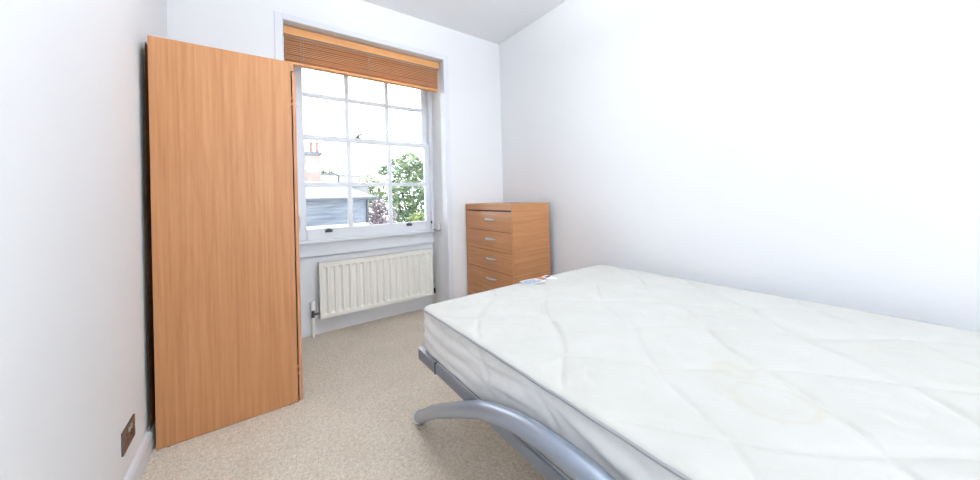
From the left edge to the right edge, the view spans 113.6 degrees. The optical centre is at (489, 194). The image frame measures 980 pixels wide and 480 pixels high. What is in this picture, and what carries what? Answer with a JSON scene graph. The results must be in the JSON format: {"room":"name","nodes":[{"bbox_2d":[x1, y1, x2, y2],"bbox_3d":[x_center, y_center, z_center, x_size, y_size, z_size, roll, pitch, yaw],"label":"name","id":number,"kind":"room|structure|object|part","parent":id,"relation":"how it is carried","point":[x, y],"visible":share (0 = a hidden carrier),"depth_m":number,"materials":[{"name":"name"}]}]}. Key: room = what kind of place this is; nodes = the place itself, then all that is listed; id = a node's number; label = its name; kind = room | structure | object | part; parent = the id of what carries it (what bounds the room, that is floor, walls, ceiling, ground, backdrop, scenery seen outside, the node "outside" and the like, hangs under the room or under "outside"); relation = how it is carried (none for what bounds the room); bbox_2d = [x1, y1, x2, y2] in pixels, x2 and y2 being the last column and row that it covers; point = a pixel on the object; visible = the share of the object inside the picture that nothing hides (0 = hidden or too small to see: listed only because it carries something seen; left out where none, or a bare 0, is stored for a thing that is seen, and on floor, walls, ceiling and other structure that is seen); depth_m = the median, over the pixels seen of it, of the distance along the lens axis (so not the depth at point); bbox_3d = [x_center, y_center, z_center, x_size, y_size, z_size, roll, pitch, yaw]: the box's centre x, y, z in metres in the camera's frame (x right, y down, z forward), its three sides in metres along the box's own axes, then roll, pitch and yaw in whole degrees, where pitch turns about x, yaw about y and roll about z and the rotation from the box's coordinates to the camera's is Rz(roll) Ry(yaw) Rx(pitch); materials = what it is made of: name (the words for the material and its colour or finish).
{"room":"bedroom","nodes":[
{"label":"bedroom","id":0,"kind":"room"},
{"bbox_2d":[0,0,166,479],"bbox_3d":[-0.204,-0.256,-0.537,0.100,2.755,6.960,-1,0,-36],"label":"wall","id":1,"kind":"structure","parent":0,"point":[74,369],"depth_m":0.91,"materials":[{"name":"white paint"}]},
{"bbox_2d":[121,414,134,456],"bbox_3d":[-1.403,0.932,1.249,0.011,0.086,0.143,-1,0,-36],"label":"wall socket","id":2,"kind":"object","parent":1,"relation":"attached to","point":[128,433],"visible":1,"depth_m":1.23,"materials":[{"name":"brown metal"}]},
{"bbox_2d":[123,420,155,479],"bbox_3d":[0.009,1.068,-0.687,0.018,0.096,6.520,-1,0,-36],"label":"baseboard","id":3,"kind":"structure","parent":1,"relation":"attached to","point":[138,465],"depth_m":1.35,"materials":[{"name":"white paint"}]},
{"bbox_2d":[166,0,502,337],"bbox_3d":[-1.035,-0.215,2.887,2.573,2.755,0.440,-1,0,-36],"label":"wall","id":4,"kind":"structure","parent":0,"point":[241,26],"depth_m":3.04,"materials":[{"name":"white paint"}]},
{"bbox_2d":[283,37,434,259],"bbox_3d":[-1.141,-0.370,2.952,1.301,1.790,0.156,-1,0,-36],"label":"window","id":5,"kind":"structure","parent":4,"relation":"in","point":[319,242],"depth_m":2.90,"materials":[{"name":"white paint"}]},
{"bbox_3d":[-1.144,-0.839,2.979,1.176,0.741,0.042,-1,0,-36],"label":"sash","id":6,"kind":"part","parent":5,"relation":"part of","materials":[{"name":"white paint"}]},
{"bbox_2d":[283,25,438,92],"bbox_3d":[-1.020,-1.125,2.760,1.272,0.278,0.062,-1,0,-36],"label":"blind","id":7,"kind":"object","parent":5,"relation":"attached to","point":[302,53],"visible":0.95,"depth_m":2.67,"materials":[{"name":"brown wood"}]},
{"bbox_3d":[-1.022,-0.995,2.757,1.248,0.017,0.052,-1,0,-36],"label":"rail","id":8,"kind":"part","parent":7,"relation":"part of","materials":[{"name":"brown wood"}]},
{"bbox_3d":[-1.097,-0.068,2.939,1.176,0.871,0.042,-1,0,-36],"label":"sash","id":9,"kind":"part","parent":5,"relation":"part of","materials":[{"name":"white paint"}]},
{"bbox_3d":[-1.124,0.382,2.953,1.301,0.027,0.145,-1,0,-36],"label":"sill","id":10,"kind":"part","parent":5,"relation":"part of","materials":[{"name":"white paint"}]},
{"bbox_2d":[274,11,454,299],"bbox_3d":[-0.957,-0.078,2.707,1.391,2.475,0.087,-1,0,-36],"label":"trim","id":11,"kind":"structure","parent":4,"relation":"attached to","point":[279,17],"depth_m":3.06,"materials":[{"name":"white paint"}]},
{"bbox_2d":[310,248,435,337],"bbox_3d":[-1.023,0.858,2.955,1.116,0.609,0.090,-1,0,-36],"label":"radiator","id":12,"kind":"object","parent":4,"relation":"attached to","point":[350,285],"visible":1,"depth_m":2.88,"materials":[{"name":"white metal"}]},
{"bbox_2d":[318,248,430,262],"bbox_3d":[-1.004,0.558,2.954,1.019,0.004,0.046,-1,0,-36],"label":"radiator top","id":13,"kind":"object","parent":12,"relation":"attached to","point":[357,259],"depth_m":2.93,"materials":[{"name":"white metal"}]},
{"bbox_2d":[433,223,440,230],"bbox_3d":[-0.533,0.325,3.222,0.026,0.070,0.109,-1,0,-36],"label":"shutter catch","id":14,"kind":"object","parent":4,"relation":"attached to","point":[436,225],"visible":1,"depth_m":3.20,"materials":[{"name":"white plastic"}]},
{"bbox_2d":[141,309,545,479],"bbox_3d":[0.946,1.155,0.200,2.773,0.120,7.060,-1,0,-36],"label":"floor","id":15,"kind":"structure","parent":0,"point":[364,384],"depth_m":1.54,"materials":[{"name":"beige carpet"}]},
{"bbox_2d":[145,35,302,450],"bbox_3d":[-1.471,0.219,1.871,0.632,1.900,0.572,-1,0,-36],"label":"wardrobe","id":16,"kind":"object","parent":15,"relation":"on","point":[223,220],"visible":1,"depth_m":1.60,"materials":[{"name":"brown wood"}]},
{"bbox_3d":[-1.280,-0.711,2.033,0.014,0.050,0.572,-1,0,-36],"label":"cornice","id":17,"kind":"part","parent":16,"relation":"part of","materials":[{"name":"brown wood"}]},
{"bbox_3d":[-1.165,0.234,1.916,0.016,1.834,0.284,-1,0,-36],"label":"door","id":18,"kind":"part","parent":16,"relation":"part of","materials":[{"name":"brown wood"}]},
{"bbox_3d":[-1.208,0.177,2.013,0.036,0.139,0.010,-1,0,-36],"label":"handle","id":19,"kind":"part","parent":16,"relation":"part of","materials":[{"name":"silver metal"}]},
{"bbox_2d":[466,202,550,294],"bbox_3d":[0.140,0.605,2.984,0.449,1.051,0.716,-1,0,-36],"label":"dresser","id":20,"kind":"object","parent":15,"relation":"on","point":[508,243],"visible":0.77,"depth_m":2.76,"materials":[{"name":"brown wood"}]},
{"bbox_3d":[0.000,0.939,2.874,0.017,0.190,0.676,-1,0,-36],"label":"drawer","id":21,"kind":"part","parent":20,"relation":"part of","materials":[{"name":"brown wood"}]},
{"bbox_3d":[-0.052,0.612,3.276,0.418,1.051,0.018,-1,0,-36],"label":"panel","id":22,"kind":"part","parent":20,"relation":"part of","materials":[{"name":"brown wood"}]},
{"bbox_3d":[-0.023,0.120,2.878,0.016,0.037,0.680,-1,0,-36],"label":"rail","id":23,"kind":"part","parent":20,"relation":"part of","materials":[{"name":"brown wood"}]},
{"bbox_3d":[-0.015,0.408,2.877,0.017,0.169,0.676,-1,0,-36],"label":"drawer","id":24,"kind":"part","parent":20,"relation":"part of","materials":[{"name":"brown wood"}]},
{"bbox_3d":[-0.019,0.235,2.878,0.017,0.169,0.676,-1,0,-36],"label":"drawer","id":25,"kind":"part","parent":20,"relation":"part of","materials":[{"name":"brown wood"}]},
{"bbox_3d":[-0.005,0.755,2.876,0.017,0.170,0.676,-1,0,-36],"label":"drawer","id":26,"kind":"part","parent":20,"relation":"part of","materials":[{"name":"brown wood"}]},
{"bbox_3d":[-0.010,0.582,2.876,0.017,0.170,0.676,-1,0,-36],"label":"drawer","id":27,"kind":"part","parent":20,"relation":"part of","materials":[{"name":"brown wood"}]},
{"bbox_3d":[0.139,0.089,2.996,0.417,0.018,0.680,-1,0,-36],"label":"panel","id":28,"kind":"part","parent":20,"relation":"part of","materials":[{"name":"brown wood"}]},
{"bbox_3d":[0.357,0.598,2.711,0.418,1.051,0.018,-1,0,-36],"label":"panel","id":29,"kind":"part","parent":20,"relation":"part of","materials":[{"name":"brown wood"}]},
{"bbox_2d":[413,346,615,479],"bbox_3d":[0.802,0.837,1.162,1.534,0.534,2.121,-1,0,-36],"label":"frame","id":30,"kind":"object","parent":15,"relation":"on","point":[511,424],"visible":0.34,"depth_m":0.89,"materials":[{"name":"grey metal"}]},
{"bbox_3d":[0.234,0.734,0.753,0.022,0.043,1.570,-1,0,-36],"label":"rail","id":31,"kind":"part","parent":30,"relation":"part of","materials":[{"name":"grey metal"}]},
{"bbox_3d":[0.227,0.847,0.745,0.113,0.526,2.106,-1,0,-36],"label":"arched leg","id":32,"kind":"part","parent":30,"relation":"part of","materials":[{"name":"grey metal"}]},
{"bbox_2d":[423,264,979,479],"bbox_3d":[0.795,0.592,1.164,1.417,0.226,1.924,-1,0,-36],"label":"mattress","id":33,"kind":"object","parent":30,"relation":"on","point":[651,376],"visible":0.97,"depth_m":0.88,"materials":[{"name":"fabric"}]},
{"bbox_2d":[362,0,565,43],"bbox_3d":[0.868,-1.719,0.214,2.773,0.120,7.060,-1,0,-36],"label":"ceiling","id":34,"kind":"structure","parent":0,"point":[495,21],"depth_m":2.86,"materials":[{"name":"white paint"}]},
{"bbox_2d":[499,0,979,331],"bbox_3d":[1.959,-0.306,1.032,0.100,2.755,6.960,-1,0,-36],"label":"wall","id":35,"kind":"structure","parent":0,"point":[827,152],"depth_m":1.67,"materials":[{"name":"white paint"}]},
{"label":"outside","id":36,"kind":"structure","parent":0,"visible":0},
{"bbox_3d":[-13.694,7.307,31.893,75.000,0.300,52.000,-1,0,-36],"label":"ground","id":37,"kind":"structure","parent":36,"visible":0},
{"bbox_2d":[320,167,338,174],"bbox_3d":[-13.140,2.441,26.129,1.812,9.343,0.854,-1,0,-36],"label":"shrub","id":38,"kind":"object","parent":37,"relation":"on","point":[322,170],"visible":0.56,"depth_m":26.03,"materials":[{"name":"green plant"}]},
{"bbox_2d":[305,142,368,209],"bbox_3d":[-14.509,2.037,20.069,12.000,10.160,7.000,-1,0,-36],"label":"house","id":39,"kind":"structure","parent":37,"relation":"on","point":[312,159],"depth_m":19.12,"materials":[{"name":"paint"}]},
{"bbox_2d":[309,142,312,151],"bbox_3d":[-10.725,-2.832,19.226,0.220,0.640,0.214,-1,0,-36],"label":"chimney pot","id":40,"kind":"object","parent":39,"relation":"on","point":[310,148],"depth_m":19.17,"materials":[{"name":"brown ceramic"}]},
{"bbox_2d":[315,142,318,151],"bbox_3d":[-10.466,-2.838,19.414,0.220,0.640,0.214,-1,0,-36],"label":"chimney pot","id":41,"kind":"object","parent":39,"relation":"on","point":[316,143],"depth_m":19.35,"materials":[{"name":"brown ceramic"}]},
{"bbox_2d":[306,222,369,228],"bbox_3d":[-7.580,4.049,11.144,6.660,5.670,0.380,-1,0,-36],"label":"wall","id":42,"kind":"structure","parent":37,"relation":"on","point":[367,223],"depth_m":12.25,"materials":[{"name":"white paint"}]},
{"bbox_2d":[305,181,381,226],"bbox_3d":[-9.541,3.178,14.253,7.890,7.550,5.400,-1,0,-36],"label":"house","id":43,"kind":"structure","parent":37,"relation":"on","point":[324,205],"depth_m":13.79,"materials":[{"name":"grey brick"}]},
{"bbox_2d":[360,174,387,212],"bbox_3d":[-11.476,2.540,29.917,4.378,9.095,2.352,-1,0,-36],"label":"tree","id":44,"kind":"object","parent":37,"relation":"on","point":[372,190],"visible":0.31,"depth_m":30.05,"materials":[{"name":"green plant"}]},
{"bbox_2d":[369,200,396,224],"bbox_3d":[-5.580,3.561,16.825,1.490,6.601,1.504,-2,0,4],"label":"tree","id":45,"kind":"object","parent":37,"relation":"on","point":[375,218],"visible":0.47,"depth_m":16.62,"materials":[{"name":"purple plant"}]},
{"bbox_2d":[377,152,424,222],"bbox_3d":[-4.851,2.048,21.096,4.745,9.629,2.448,-1,0,-36],"label":"broadleaf tree","id":46,"kind":"object","parent":37,"relation":"on","point":[417,167],"visible":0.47,"depth_m":20.52,"materials":[{"name":"green plant"}]},
{"bbox_2d":[409,211,424,221],"bbox_3d":[-3.294,3.867,19.183,1.747,5.890,2.907,-2,0,43],"label":"shrub","id":47,"kind":"object","parent":37,"relation":"on","point":[415,216],"visible":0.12,"depth_m":18.51,"materials":[{"name":"green plant"}]}
]}

